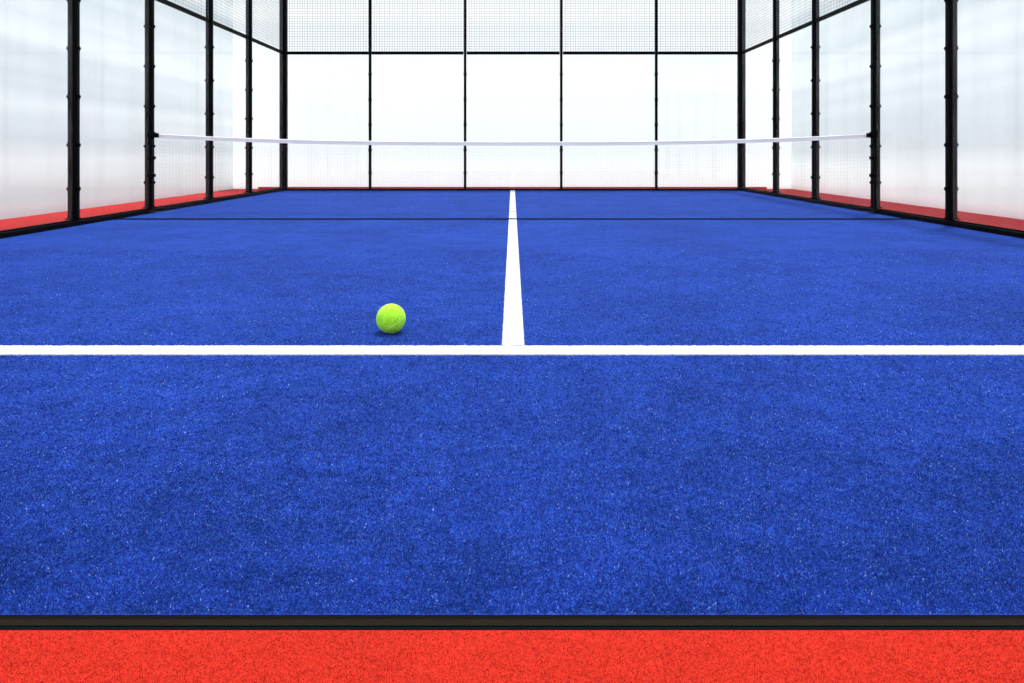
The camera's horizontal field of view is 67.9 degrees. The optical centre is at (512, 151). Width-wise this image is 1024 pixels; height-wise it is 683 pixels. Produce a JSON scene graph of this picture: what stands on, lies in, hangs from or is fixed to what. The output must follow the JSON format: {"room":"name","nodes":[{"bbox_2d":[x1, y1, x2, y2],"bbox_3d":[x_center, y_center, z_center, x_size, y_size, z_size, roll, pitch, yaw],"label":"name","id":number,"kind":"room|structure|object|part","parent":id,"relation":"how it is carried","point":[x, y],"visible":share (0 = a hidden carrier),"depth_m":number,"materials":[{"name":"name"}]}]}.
{"room":"padel court","nodes":[
{"label":"padel court","id":0,"kind":"room"},
{"bbox_2d":[0,0,232,219],"bbox_3d":[-6.350,-2.660,9.640,0.026,7.000,15.280,0,0,0],"label":"wall","id":1,"kind":"structure","parent":0,"point":[33,33],"depth_m":11.95,"materials":[{"name":"glass"}]},
{"bbox_2d":[0,189,1023,682],"bbox_3d":[0.000,0.865,7.925,13.200,0.050,18.850,0,0,0],"label":"floor","id":2,"kind":"structure","parent":0,"point":[193,237],"depth_m":2.55,"materials":[{"name":"blue carpet"}]},
{"bbox_2d":[0,187,284,238],"bbox_3d":[-5.000,0.805,8.954,0.100,0.070,15.152,0,0,0],"label":"base rail","id":3,"kind":"object","parent":2,"relation":"on","point":[94,219],"visible":1,"depth_m":9.45,"materials":[{"name":"black metal"}]},
{"bbox_2d":[65,0,82,219],"bbox_3d":[-5.000,-1.580,8.660,0.165,4.700,0.070,0,0,0],"label":"fence post","id":4,"kind":"object","parent":3,"relation":"on","point":[73,47],"visible":1,"depth_m":8.63,"materials":[{"name":"black metal"}]},
{"bbox_2d":[142,0,156,207],"bbox_3d":[-5.000,-1.580,10.470,0.165,4.700,0.070,0,0,0],"label":"fence post","id":5,"kind":"object","parent":3,"relation":"on","point":[149,26],"visible":1,"depth_m":10.44,"materials":[{"name":"black metal"}]},
{"bbox_2d":[155,0,209,21],"bbox_3d":[-5.000,-2.160,11.505,0.050,0.060,1.998,0,0,0],"label":"fence rail","id":6,"kind":"object","parent":5,"relation":"attached to","point":[166,2],"visible":1,"depth_m":11.53,"materials":[{"name":"black metal"}]},
{"bbox_2d":[170,0,208,17],"bbox_3d":[-5.000,-3.020,11.505,0.009,1.653,2.001,0,0,0],"label":"mesh panel","id":7,"kind":"object","parent":6,"relation":"attached to","point":[170,0],"visible":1,"depth_m":12.22,"materials":[{"name":"grey metal"}]},
{"bbox_2d":[147,131,877,211],"bbox_3d":[0.000,0.267,10.384,9.960,1.094,0.085,0,0,0],"label":"net","id":8,"kind":"object","parent":5,"relation":"attached to","point":[151,134],"visible":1,"depth_m":10.39,"materials":[{"name":"fabric"}]},
{"bbox_3d":[0.000,0.812,10.392,9.890,0.003,0.003,0,0,0],"label":"cord","id":9,"kind":"part","parent":8,"relation":"part of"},
{"bbox_2d":[204,0,214,198],"bbox_3d":[-5.000,-1.580,12.540,0.165,4.700,0.070,0,0,0],"label":"fence post","id":10,"kind":"object","parent":3,"relation":"on","point":[209,80],"visible":1,"depth_m":12.50,"materials":[{"name":"black metal"}]},
{"bbox_2d":[213,20,249,38],"bbox_3d":[-5.000,-2.160,13.480,0.050,0.060,1.808,0,0,0],"label":"fence rail","id":11,"kind":"object","parent":10,"relation":"attached to","point":[215,23],"visible":0.94,"depth_m":13.44,"materials":[{"name":"black metal"}]},
{"bbox_2d":[213,0,248,30],"bbox_3d":[-5.000,-3.020,13.480,0.009,1.653,1.811,0,0,0],"label":"mesh panel","id":12,"kind":"object","parent":11,"relation":"attached to","point":[235,1],"visible":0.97,"depth_m":13.67,"materials":[{"name":"grey metal"}]},
{"bbox_2d":[244,0,253,192],"bbox_3d":[-5.000,-1.580,14.420,0.165,4.700,0.070,0,0,0],"label":"fence post","id":13,"kind":"object","parent":3,"relation":"on","point":[248,60],"visible":0.98,"depth_m":14.38,"materials":[{"name":"black metal"}]},
{"bbox_2d":[252,38,283,53],"bbox_3d":[-5.000,-2.160,15.486,0.050,0.060,2.059,0,0,0],"label":"fence rail","id":14,"kind":"object","parent":13,"relation":"attached to","point":[253,39],"visible":1,"depth_m":15.43,"materials":[{"name":"black metal"}]},
{"bbox_2d":[252,0,282,49],"bbox_3d":[-5.000,-3.020,15.486,0.009,1.653,2.062,0,0,0],"label":"mesh panel","id":15,"kind":"object","parent":14,"relation":"attached to","point":[254,8],"visible":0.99,"depth_m":15.51,"materials":[{"name":"grey metal"}]},
{"bbox_2d":[0,250,505,345],"bbox_3d":[-2.312,0.838,4.897,4.523,0.004,3.211,0,0,0],"label":"turf fibre","id":16,"kind":"object","parent":2,"relation":"on","point":[499,305],"visible":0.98,"depth_m":4.07,"materials":[{"name":"blue carpet"}]},
{"bbox_2d":[376,304,405,333],"bbox_3d":[-0.563,0.773,3.527,0.137,0.137,0.136,0,0,-26],"label":"tennis ball","id":17,"kind":"object","parent":2,"relation":"on","point":[390,318],"visible":1,"depth_m":3.48,"materials":[{"name":"fabric"}]},
{"bbox_2d":[0,355,1023,613],"bbox_3d":[-0.003,0.838,2.258,4.474,0.004,1.758,0,0,0],"label":"turf fibre","id":18,"kind":"object","parent":2,"relation":"on","point":[86,581],"visible":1,"depth_m":1.80,"materials":[{"name":"blue carpet"}]},
{"bbox_2d":[0,630,1023,682],"bbox_3d":[-0.001,0.839,1.226,1.960,0.002,0.216,0,0,0],"label":"turf fibre","id":19,"kind":"object","parent":2,"relation":"on","point":[504,632],"visible":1,"depth_m":1.26,"materials":[{"name":"red carpet"}]},
{"bbox_2d":[0,345,1023,355],"bbox_3d":[0.000,0.838,3.212,9.900,0.004,0.158,0,0,0],"label":"court line","id":20,"kind":"object","parent":2,"relation":"on","point":[114,350],"visible":1,"depth_m":3.22,"materials":[{"name":"white paint"}]},
{"bbox_2d":[113,218,911,219],"bbox_3d":[0.000,0.838,9.510,9.900,0.004,0.180,0,0,0],"label":"seam","id":21,"kind":"structure","parent":2,"relation":"on","point":[119,218],"depth_m":9.42,"materials":[{"name":"black"}]},
{"bbox_2d":[258,187,766,189],"bbox_3d":[0.000,0.805,16.760,11.200,0.070,0.080,0,0,0],"label":"kerb","id":22,"kind":"object","parent":2,"relation":"on","point":[259,188],"visible":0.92,"depth_m":16.72,"materials":[{"name":"red"}]},
{"bbox_2d":[285,189,739,190],"bbox_3d":[0.000,0.823,16.600,10.100,0.035,0.100,0,0,0],"label":"base rail","id":23,"kind":"object","parent":2,"relation":"on","point":[285,189],"visible":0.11,"depth_m":16.55,"materials":[{"name":"black metal"}]},
{"bbox_2d":[279,0,287,188],"bbox_3d":[-5.000,-1.545,16.594,0.150,4.700,0.156,0,0,0],"label":"fence post","id":24,"kind":"object","parent":23,"relation":"on","point":[283,58],"visible":0.96,"depth_m":16.54,"materials":[{"name":"black metal"}]},
{"bbox_2d":[287,52,368,54],"bbox_3d":[-4.035,-2.160,16.600,1.777,0.060,0.050,0,0,0],"label":"fence rail","id":25,"kind":"object","parent":24,"relation":"attached to","point":[288,53],"visible":1,"depth_m":16.57,"materials":[{"name":"black metal"}]},
{"bbox_2d":[287,0,368,51],"bbox_3d":[-4.035,-3.020,16.600,1.782,1.655,0.011,0,0,0],"label":"mesh panel","id":26,"kind":"object","parent":25,"relation":"attached to","point":[302,3],"visible":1,"depth_m":16.60,"materials":[{"name":"grey metal"}]},
{"bbox_2d":[368,0,371,188],"bbox_3d":[-3.110,-1.545,16.594,0.070,4.700,0.096,0,0,0],"label":"fence post","id":27,"kind":"object","parent":23,"relation":"on","point":[370,1],"visible":0.95,"depth_m":16.57,"materials":[{"name":"black metal"}]},
{"bbox_2d":[372,52,463,54],"bbox_3d":[-2.072,-2.160,16.600,2.003,0.060,0.050,0,0,0],"label":"fence rail","id":28,"kind":"object","parent":27,"relation":"attached to","point":[373,53],"visible":1,"depth_m":16.57,"materials":[{"name":"black metal"}]},
{"bbox_2d":[372,0,463,51],"bbox_3d":[-2.072,-3.020,16.600,2.008,1.655,0.011,0,0,0],"label":"mesh panel","id":29,"kind":"object","parent":28,"relation":"attached to","point":[379,3],"visible":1,"depth_m":16.60,"materials":[{"name":"grey metal"}]},
{"bbox_2d":[463,0,466,188],"bbox_3d":[-1.035,-1.545,16.594,0.070,4.700,0.096,0,0,0],"label":"fence post","id":30,"kind":"object","parent":23,"relation":"on","point":[464,73],"visible":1,"depth_m":16.57,"materials":[{"name":"black metal"}]},
{"bbox_2d":[467,52,559,54],"bbox_3d":[0.015,-2.160,16.600,2.028,0.060,0.050,0,0,0],"label":"fence rail","id":31,"kind":"object","parent":30,"relation":"attached to","point":[468,53],"visible":1,"depth_m":16.57,"materials":[{"name":"black metal"}]},
{"bbox_2d":[467,0,559,51],"bbox_3d":[0.015,-3.020,16.600,2.033,1.655,0.011,0,0,0],"label":"mesh panel","id":32,"kind":"object","parent":31,"relation":"attached to","point":[499,3],"visible":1,"depth_m":16.60,"materials":[{"name":"grey metal"}]},
{"bbox_2d":[560,0,562,188],"bbox_3d":[1.065,-1.545,16.594,0.070,4.700,0.096,0,0,0],"label":"fence post","id":33,"kind":"object","parent":23,"relation":"on","point":[561,1],"visible":1,"depth_m":16.57,"materials":[{"name":"black metal"}]},
{"bbox_2d":[654,0,657,188],"bbox_3d":[3.140,-1.545,16.594,0.070,4.700,0.096,0,0,0],"label":"fence post","id":34,"kind":"object","parent":23,"relation":"on","point":[656,1],"visible":0.97,"depth_m":16.57,"materials":[{"name":"black metal"}]},
{"bbox_2d":[563,52,654,54],"bbox_3d":[2.103,-2.160,16.600,2.003,0.060,0.050,0,0,0],"label":"fence rail","id":35,"kind":"object","parent":34,"relation":"attached to","point":[564,53],"visible":1,"depth_m":16.57,"materials":[{"name":"black metal"}]},
{"bbox_2d":[563,0,654,51],"bbox_3d":[2.103,-3.020,16.600,2.008,1.655,0.011,0,0,0],"label":"mesh panel","id":36,"kind":"object","parent":35,"relation":"attached to","point":[565,3],"visible":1,"depth_m":16.60,"materials":[{"name":"grey metal"}]},
{"bbox_2d":[658,52,737,54],"bbox_3d":[4.050,-2.160,16.600,1.747,0.060,0.050,0,0,0],"label":"fence rail","id":37,"kind":"object","parent":34,"relation":"attached to","point":[659,53],"visible":1,"depth_m":16.57,"materials":[{"name":"black metal"}]},
{"bbox_2d":[658,0,737,51],"bbox_3d":[4.050,-3.020,16.600,1.752,1.655,0.011,0,0,0],"label":"mesh panel","id":38,"kind":"object","parent":37,"relation":"attached to","point":[660,3],"visible":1,"depth_m":16.60,"materials":[{"name":"grey metal"}]},
{"bbox_2d":[737,0,745,188],"bbox_3d":[5.000,-1.545,16.594,0.150,4.700,0.156,0,0,0],"label":"fence post","id":39,"kind":"object","parent":23,"relation":"on","point":[741,58],"visible":0.94,"depth_m":16.54,"materials":[{"name":"black metal"}]},
{"bbox_2d":[502,190,523,345],"bbox_3d":[0.002,0.838,9.919,0.105,0.004,13.251,0,0,0],"label":"court line","id":40,"kind":"object","parent":2,"relation":"on","point":[513,331],"visible":1,"depth_m":4.55,"materials":[{"name":"white paint"}]},
{"bbox_2d":[521,250,1023,345],"bbox_3d":[2.325,0.838,4.898,4.536,0.004,3.209,0,0,0],"label":"turf fibre","id":41,"kind":"object","parent":2,"relation":"on","point":[951,298],"visible":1,"depth_m":4.02,"materials":[{"name":"blue carpet"}]},
{"bbox_2d":[740,187,1023,238],"bbox_3d":[5.000,0.805,8.954,0.100,0.070,15.152,0,0,0],"label":"base rail","id":42,"kind":"object","parent":2,"relation":"on","point":[930,219],"visible":1,"depth_m":9.48,"materials":[{"name":"black metal"}]},
{"bbox_2d":[771,0,780,192],"bbox_3d":[5.000,-1.580,14.420,0.165,4.700,0.070,0,0,0],"label":"fence post","id":43,"kind":"object","parent":42,"relation":"on","point":[776,60],"visible":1,"depth_m":14.38,"materials":[{"name":"black metal"}]},
{"bbox_2d":[741,38,772,53],"bbox_3d":[5.000,-2.160,15.486,0.050,0.060,2.059,0,0,0],"label":"fence rail","id":44,"kind":"object","parent":43,"relation":"attached to","point":[771,39],"visible":1,"depth_m":15.43,"materials":[{"name":"black metal"}]},
{"bbox_2d":[742,0,772,50],"bbox_3d":[5.000,-3.020,15.486,0.009,1.653,2.062,0,0,0],"label":"mesh panel","id":45,"kind":"object","parent":44,"relation":"attached to","point":[764,6],"visible":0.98,"depth_m":15.57,"materials":[{"name":"grey metal"}]},
{"bbox_2d":[775,20,811,38],"bbox_3d":[5.000,-2.160,13.480,0.050,0.060,1.808,0,0,0],"label":"fence rail","id":46,"kind":"object","parent":43,"relation":"attached to","point":[809,23],"visible":0.94,"depth_m":13.44,"materials":[{"name":"black metal"}]},
{"bbox_2d":[776,0,811,35],"bbox_3d":[5.000,-3.020,13.480,0.009,1.653,1.811,0,0,0],"label":"mesh panel","id":47,"kind":"object","parent":46,"relation":"attached to","point":[778,2],"visible":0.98,"depth_m":14.10,"materials":[{"name":"grey metal"}]},
{"bbox_2d":[810,0,820,198],"bbox_3d":[5.000,-1.580,12.540,0.165,4.700,0.070,0,0,0],"label":"fence post","id":48,"kind":"object","parent":42,"relation":"on","point":[815,80],"visible":1,"depth_m":12.50,"materials":[{"name":"black metal"}]},
{"bbox_2d":[815,0,869,21],"bbox_3d":[5.000,-2.160,11.505,0.050,0.060,1.998,0,0,0],"label":"fence rail","id":49,"kind":"object","parent":48,"relation":"attached to","point":[858,2],"visible":1,"depth_m":11.53,"materials":[{"name":"black metal"}]},
{"bbox_2d":[816,0,852,17],"bbox_3d":[5.000,-3.020,11.505,0.009,1.653,2.001,0,0,0],"label":"mesh panel","id":50,"kind":"object","parent":49,"relation":"attached to","point":[817,0],"visible":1,"depth_m":12.06,"materials":[{"name":"grey metal"}]},
{"bbox_2d":[868,0,882,207],"bbox_3d":[5.000,-1.580,10.470,0.165,4.700,0.070,0,0,0],"label":"fence post","id":51,"kind":"object","parent":42,"relation":"on","point":[875,26],"visible":0.99,"depth_m":10.44,"materials":[{"name":"black metal"}]},
{"bbox_2d":[942,0,959,219],"bbox_3d":[5.000,-1.580,8.660,0.165,4.700,0.070,0,0,0],"label":"fence post","id":52,"kind":"object","parent":42,"relation":"on","point":[951,47],"visible":1,"depth_m":8.63,"materials":[{"name":"black metal"}]},
{"bbox_2d":[233,0,791,188],"bbox_3d":[0.000,-2.660,17.300,12.800,7.000,0.008,0,0,0],"label":"wall","id":53,"kind":"structure","parent":0,"point":[511,98],"depth_m":17.30,"materials":[{"name":"white glass"}]},
{"bbox_2d":[792,0,1023,219],"bbox_3d":[6.350,-2.660,9.640,0.026,7.000,15.280,0,0,0],"label":"wall","id":54,"kind":"structure","parent":0,"point":[990,33],"depth_m":12.06,"materials":[{"name":"glass"}]},
{"bbox_3d":[0.000,0.925,20.000,80.000,0.070,80.000,0,0,0],"label":"floor","id":55,"kind":"structure","parent":0,"visible":0},
{"bbox_2d":[0,615,1023,629],"bbox_3d":[0.000,0.865,1.357,10.100,0.051,0.043,0,0,0],"label":"edging","id":56,"kind":"object","parent":55,"relation":"on","point":[1,616],"visible":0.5,"depth_m":1.35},
{"bbox_2d":[0,619,1023,625],"bbox_3d":[0.000,0.838,1.353,10.100,0.002,0.018,0,0,0],"label":"edging","id":57,"kind":"object","parent":56,"relation":"on","point":[3,622],"visible":1,"depth_m":1.35,"materials":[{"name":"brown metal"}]}
]}

